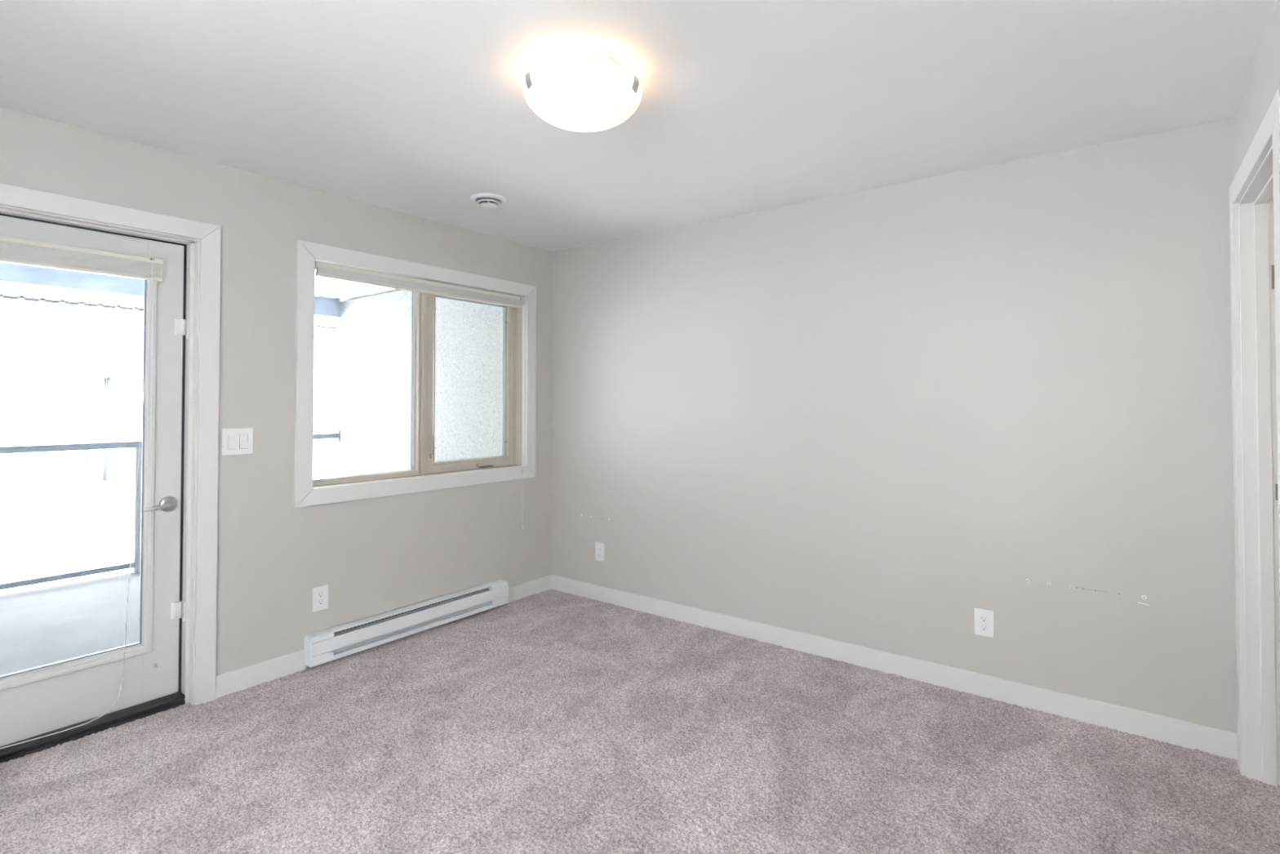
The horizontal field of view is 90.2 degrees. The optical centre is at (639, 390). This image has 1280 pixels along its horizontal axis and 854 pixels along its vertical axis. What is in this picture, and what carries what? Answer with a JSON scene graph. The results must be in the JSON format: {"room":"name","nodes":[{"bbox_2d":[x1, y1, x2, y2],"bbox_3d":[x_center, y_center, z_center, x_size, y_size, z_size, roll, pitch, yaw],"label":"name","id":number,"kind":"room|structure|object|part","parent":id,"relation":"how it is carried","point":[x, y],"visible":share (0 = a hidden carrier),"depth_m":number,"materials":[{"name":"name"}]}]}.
{"room":"empty bedroom","nodes":[
{"label":"empty bedroom","id":0,"kind":"room"},
{"bbox_2d":[0,106,552,675],"bbox_3d":[-2.092,0.177,2.873,0.200,2.440,4.550,-1,-1,37],"label":"wall","id":1,"kind":"structure","parent":0,"point":[377,555],"depth_m":3.16,"materials":[{"name":"beige paint"}]},
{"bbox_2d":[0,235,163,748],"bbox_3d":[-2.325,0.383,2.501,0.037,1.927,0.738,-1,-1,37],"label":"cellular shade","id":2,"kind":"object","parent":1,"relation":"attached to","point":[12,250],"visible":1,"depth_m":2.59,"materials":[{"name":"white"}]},
{"bbox_3d":[-2.329,-0.571,2.521,0.025,0.019,0.738,-1,-1,37],"label":"head rail","id":3,"kind":"part","parent":2,"relation":"part of","materials":[{"name":"white"}]},
{"bbox_3d":[-2.329,-0.492,2.519,0.025,0.012,0.738,-1,-1,37],"label":"rail","id":4,"kind":"part","parent":2,"relation":"part of","materials":[{"name":"white"}]},
{"bbox_2d":[0,204,199,763],"bbox_3d":[-2.355,0.353,2.524,0.200,2.085,0.984,-1,-1,37],"label":"door","id":5,"kind":"structure","parent":1,"relation":"in","point":[158,671],"depth_m":2.79,"materials":[{"name":"white paint"}]},
{"bbox_3d":[-2.367,0.286,2.534,0.068,1.698,0.714,-1,-1,37],"label":"pane moulding","id":6,"kind":"part","parent":5,"relation":"part of","materials":[{"name":"white paint"}]},
{"bbox_3d":[-2.087,0.505,2.780,0.023,0.026,0.122,-1,-1,34],"label":"lever","id":7,"kind":"part","parent":5,"relation":"part of","materials":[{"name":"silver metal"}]},
{"bbox_3d":[-2.082,0.504,2.829,0.050,0.068,0.068,-1,-1,37],"label":"handle","id":8,"kind":"part","parent":5,"relation":"part of","materials":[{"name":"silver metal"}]},
{"bbox_2d":[0,182,221,705],"bbox_3d":[-2.270,0.316,2.456,0.018,2.157,1.140,-1,-1,37],"label":"trim","id":9,"kind":"structure","parent":1,"relation":"attached to","point":[209,235],"depth_m":2.86,"materials":[{"name":"white paint"}]},
{"bbox_2d":[221,427,253,455],"bbox_3d":[-1.877,0.236,2.980,0.013,0.123,0.132,-1,-1,37],"label":"light switch","id":10,"kind":"object","parent":1,"relation":"attached to","point":[234,441],"visible":1,"depth_m":2.98,"materials":[{"name":"white plastic"}]},
{"bbox_2d":[311,584,328,612],"bbox_3d":[-1.643,1.066,3.281,0.008,0.122,0.081,-1,-1,37],"label":"wall outlet","id":11,"kind":"object","parent":1,"relation":"attached to","point":[320,593],"visible":1,"depth_m":3.28,"materials":[{"name":"white plastic"}]},
{"bbox_2d":[317,591,324,605],"bbox_3d":[-1.641,1.066,3.280,0.003,0.067,0.033,-1,-1,37],"label":"receptacle","id":12,"kind":"object","parent":11,"relation":"attached to","point":[320,593],"depth_m":3.28,"materials":[{"name":"grey plastic"}]},
{"bbox_2d":[215,574,551,698],"bbox_3d":[-1.964,1.348,2.850,0.012,0.106,4.400,-1,-1,37],"label":"baseboard","id":13,"kind":"structure","parent":1,"relation":"attached to","point":[242,678],"depth_m":3.09,"materials":[{"name":"white paint"}]},
{"bbox_2d":[303,579,508,666],"bbox_3d":[-1.277,1.314,3.705,0.074,0.145,1.282,-1,-1,37],"label":"baseboard heater","id":14,"kind":"object","parent":1,"relation":"attached to","point":[322,646],"visible":1,"depth_m":3.58,"materials":[{"name":"white metal"}]},
{"bbox_2d":[293,240,536,507],"bbox_3d":[-1.228,-0.076,3.838,0.018,1.339,1.625,-1,-1,37],"label":"trim","id":15,"kind":"structure","parent":1,"relation":"attached to","point":[307,252],"depth_m":3.46,"materials":[{"name":"white paint"}]},
{"bbox_2d":[312,259,525,488],"bbox_3d":[-1.312,-0.077,3.900,0.190,1.181,1.466,-1,-1,37],"label":"window","id":16,"kind":"structure","parent":1,"relation":"in","point":[423,463],"depth_m":3.94,"materials":[{"name":"beige wood"}]},
{"bbox_2d":[315,261,524,529],"bbox_3d":[-1.233,0.141,3.840,0.062,1.597,1.436,-1,-1,37],"label":"cellular shade","id":17,"kind":"object","parent":16,"relation":"attached to","point":[326,270],"visible":0.97,"depth_m":3.75,"materials":[{"name":"white fabric"}]},
{"bbox_3d":[-1.246,-0.589,3.859,0.029,0.014,1.410,-1,-1,37],"label":"rail","id":18,"kind":"part","parent":17,"relation":"part of","materials":[{"name":"white"}]},
{"bbox_3d":[-1.246,-0.645,3.860,0.029,0.022,1.410,-1,-1,37],"label":"head rail","id":19,"kind":"part","parent":17,"relation":"part of","materials":[{"name":"white"}]},
{"bbox_3d":[-0.811,0.143,4.378,0.025,1.561,0.012,-1,-1,37],"label":"pull cord","id":20,"kind":"part","parent":17,"relation":"part of","materials":[{"name":"white fabric"}]},
{"bbox_3d":[-1.112,-0.073,4.207,0.060,1.168,0.720,-1,-1,37],"label":"crank out sash","id":21,"kind":"part","parent":16,"relation":"part of","materials":[{"name":"beige plastic"}]},
{"bbox_3d":[-1.023,0.483,4.239,0.038,0.058,0.135,-1,-1,37],"label":"crank handle","id":22,"kind":"part","parent":16,"relation":"part of","materials":[{"name":"beige plastic"}]},
{"bbox_2d":[0,0,1277,251],"bbox_3d":[0.106,-1.126,1.324,5.600,0.120,4.700,-1,-1,37],"label":"ceiling","id":23,"kind":"structure","parent":0,"point":[418,108],"depth_m":2.23,"materials":[{"name":"white paint"}]},
{"bbox_2d":[470,193,506,208],"bbox_3d":[-0.815,-1.009,3.432,0.189,0.048,0.189,-1,-1,37],"label":"ceiling vent","id":24,"kind":"object","parent":23,"relation":"in","point":[486,201],"visible":1,"depth_m":3.40,"materials":[{"name":"white plastic"}]},
{"bbox_2d":[522,51,642,132],"bbox_3d":[-0.189,-0.970,2.119,0.397,0.168,0.394,-1,-1,37],"label":"ceiling light","id":25,"kind":"object","parent":23,"relation":"attached to","point":[578,91],"visible":1,"depth_m":2.00,"materials":[{"name":"frosted white glass"},{"name":"chrome"}]},
{"bbox_2d":[0,588,1279,853],"bbox_3d":[0.010,1.371,1.354,5.036,0.012,4.400,-1,-1,37],"label":"floor","id":26,"kind":"structure","parent":0,"point":[551,721],"depth_m":2.35,"materials":[{"name":"grey carpet"}]},
{"bbox_2d":[551,117,1236,732],"bbox_3d":[1.478,0.184,3.115,5.600,2.440,0.152,-1,-1,37],"label":"wall","id":27,"kind":"structure","parent":0,"point":[877,418],"depth_m":3.04,"materials":[{"name":"beige paint"}]},
{"bbox_2d":[595,542,604,561],"bbox_3d":[-0.272,1.091,4.328,0.081,0.122,0.008,-1,-1,37],"label":"wall outlet","id":28,"kind":"object","parent":27,"relation":"attached to","point":[599,547],"visible":1,"depth_m":4.32,"materials":[{"name":"white plastic"}]},
{"bbox_2d":[597,546,601,556],"bbox_3d":[-0.273,1.091,4.326,0.033,0.067,0.003,-1,-1,37],"label":"receptacle","id":29,"kind":"object","parent":28,"relation":"attached to","point":[599,548],"depth_m":4.32,"materials":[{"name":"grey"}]},
{"bbox_2d":[551,574,1237,759],"bbox_3d":[0.815,1.361,3.497,3.636,0.106,0.012,-1,-1,37],"label":"baseboard","id":30,"kind":"structure","parent":27,"relation":"attached to","point":[1185,734],"depth_m":3.01,"materials":[{"name":"white paint"}]},
{"bbox_2d":[973,607,994,638],"bbox_3d":[1.578,1.064,2.927,0.081,0.122,0.008,-1,-1,37],"label":"wall outlet","id":31,"kind":"object","parent":27,"relation":"attached to","point":[984,619],"visible":1,"depth_m":2.92,"materials":[{"name":"white plastic"}]},
{"bbox_2d":[979,614,987,631],"bbox_3d":[1.577,1.064,2.925,0.033,0.067,0.003,-1,-1,37],"label":"receptacle","id":32,"kind":"object","parent":31,"relation":"attached to","point":[983,618],"depth_m":2.93,"materials":[{"name":"grey plastic"}]},
{"bbox_2d":[1232,0,1279,178],"bbox_3d":[0.943,0.142,0.574,0.120,2.440,4.550,-1,-1,37],"label":"wall","id":33,"kind":"structure","parent":0,"point":[1262,85],"depth_m":1.98,"materials":[{"name":"beige paint"}]},
{"bbox_2d":[1229,88,1279,776],"bbox_3d":[1.944,0.309,2.007,0.018,2.164,0.954,-1,-1,37],"label":"trim","id":34,"kind":"structure","parent":33,"relation":"attached to","point":[1268,135],"depth_m":2.31,"materials":[{"name":"white paint"}]},
{"bbox_2d":[1238,145,1279,786],"bbox_3d":[2.305,0.304,1.733,0.894,2.164,0.954,-1,-1,37],"label":"door","id":35,"kind":"structure","parent":33,"relation":"in","point":[1255,206],"depth_m":2.27,"materials":[{"name":"white paint"}]},
{"label":"outside","id":36,"kind":"structure","parent":0,"visible":0},
{"bbox_2d":[0,572,140,675],"bbox_3d":[-2.960,1.556,4.241,2.860,0.228,3.620,-1,-1,37],"label":"floor","id":37,"kind":"structure","parent":36,"point":[48,624],"depth_m":4.00,"materials":[{"name":"concrete"}]},
{"bbox_2d":[0,429,339,590],"bbox_3d":[-4.060,0.913,5.104,0.065,1.084,3.350,-1,-1,37],"label":"balcony railing","id":38,"kind":"object","parent":37,"relation":"on","point":[135,563],"visible":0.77,"depth_m":4.96,"materials":[{"name":"metal"}]},
{"bbox_3d":[-4.064,1.390,5.092,0.045,0.041,3.338,-1,-1,37],"label":"rail","id":39,"kind":"part","parent":38,"relation":"part of","materials":[{"name":"metal"}]},
{"bbox_3d":[-4.036,0.955,5.136,0.055,1.000,0.056,-1,-1,37],"label":"post","id":40,"kind":"part","parent":38,"relation":"part of","materials":[{"name":"metal"}]},
{"bbox_3d":[-4.063,0.430,5.108,0.045,0.050,3.338,-1,-1,37],"label":"rail","id":41,"kind":"part","parent":38,"relation":"part of","materials":[{"name":"metal"}]},
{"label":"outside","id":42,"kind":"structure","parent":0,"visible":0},
{"bbox_2d":[0,417,337,594],"bbox_3d":[-0.643,4.927,4.548,360.000,0.200,300.000,-1,-1,37],"label":"ground","id":43,"kind":"structure","parent":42,"point":[58,514],"depth_m":28.93,"materials":[{"name":"white snow"}]},
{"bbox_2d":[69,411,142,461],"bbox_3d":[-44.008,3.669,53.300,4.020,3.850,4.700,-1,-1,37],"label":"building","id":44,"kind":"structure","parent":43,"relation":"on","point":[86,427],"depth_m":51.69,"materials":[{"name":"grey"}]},
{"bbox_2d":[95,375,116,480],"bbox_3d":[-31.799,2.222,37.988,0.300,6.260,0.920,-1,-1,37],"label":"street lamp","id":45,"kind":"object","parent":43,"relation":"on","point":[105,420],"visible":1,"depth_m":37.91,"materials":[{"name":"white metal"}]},
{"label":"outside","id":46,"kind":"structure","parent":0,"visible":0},
{"bbox_2d":[0,293,338,328],"bbox_3d":[-5.287,-0.903,7.212,0.012,0.068,5.678,-1,-1,37],"label":"soffit edge","id":47,"kind":"structure","parent":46,"point":[1,295],"depth_m":6.55,"materials":[{"name":"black metal"}]},
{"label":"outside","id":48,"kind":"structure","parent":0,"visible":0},
{"bbox_2d":[0,271,401,327],"bbox_3d":[-3.269,-0.961,5.684,5.050,0.083,5.678,-1,-1,37],"label":"soffit","id":49,"kind":"structure","parent":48,"point":[330,288],"depth_m":6.08,"materials":[{"name":"white"}]},
{"bbox_2d":[0,262,340,318],"bbox_3d":[-4.096,-0.861,5.162,0.140,0.195,3.350,-1,-1,37],"label":"beam","id":50,"kind":"structure","parent":49,"relation":"attached to","point":[10,273],"depth_m":4.86,"materials":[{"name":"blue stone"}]},
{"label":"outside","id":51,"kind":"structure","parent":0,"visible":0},
{"bbox_2d":[337,289,502,476],"bbox_3d":[-1.866,0.389,5.678,2.830,2.610,0.200,-1,-1,37],"label":"wall","id":52,"kind":"structure","parent":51,"point":[375,374],"depth_m":5.75,"materials":[{"name":"white paint"}]}
]}

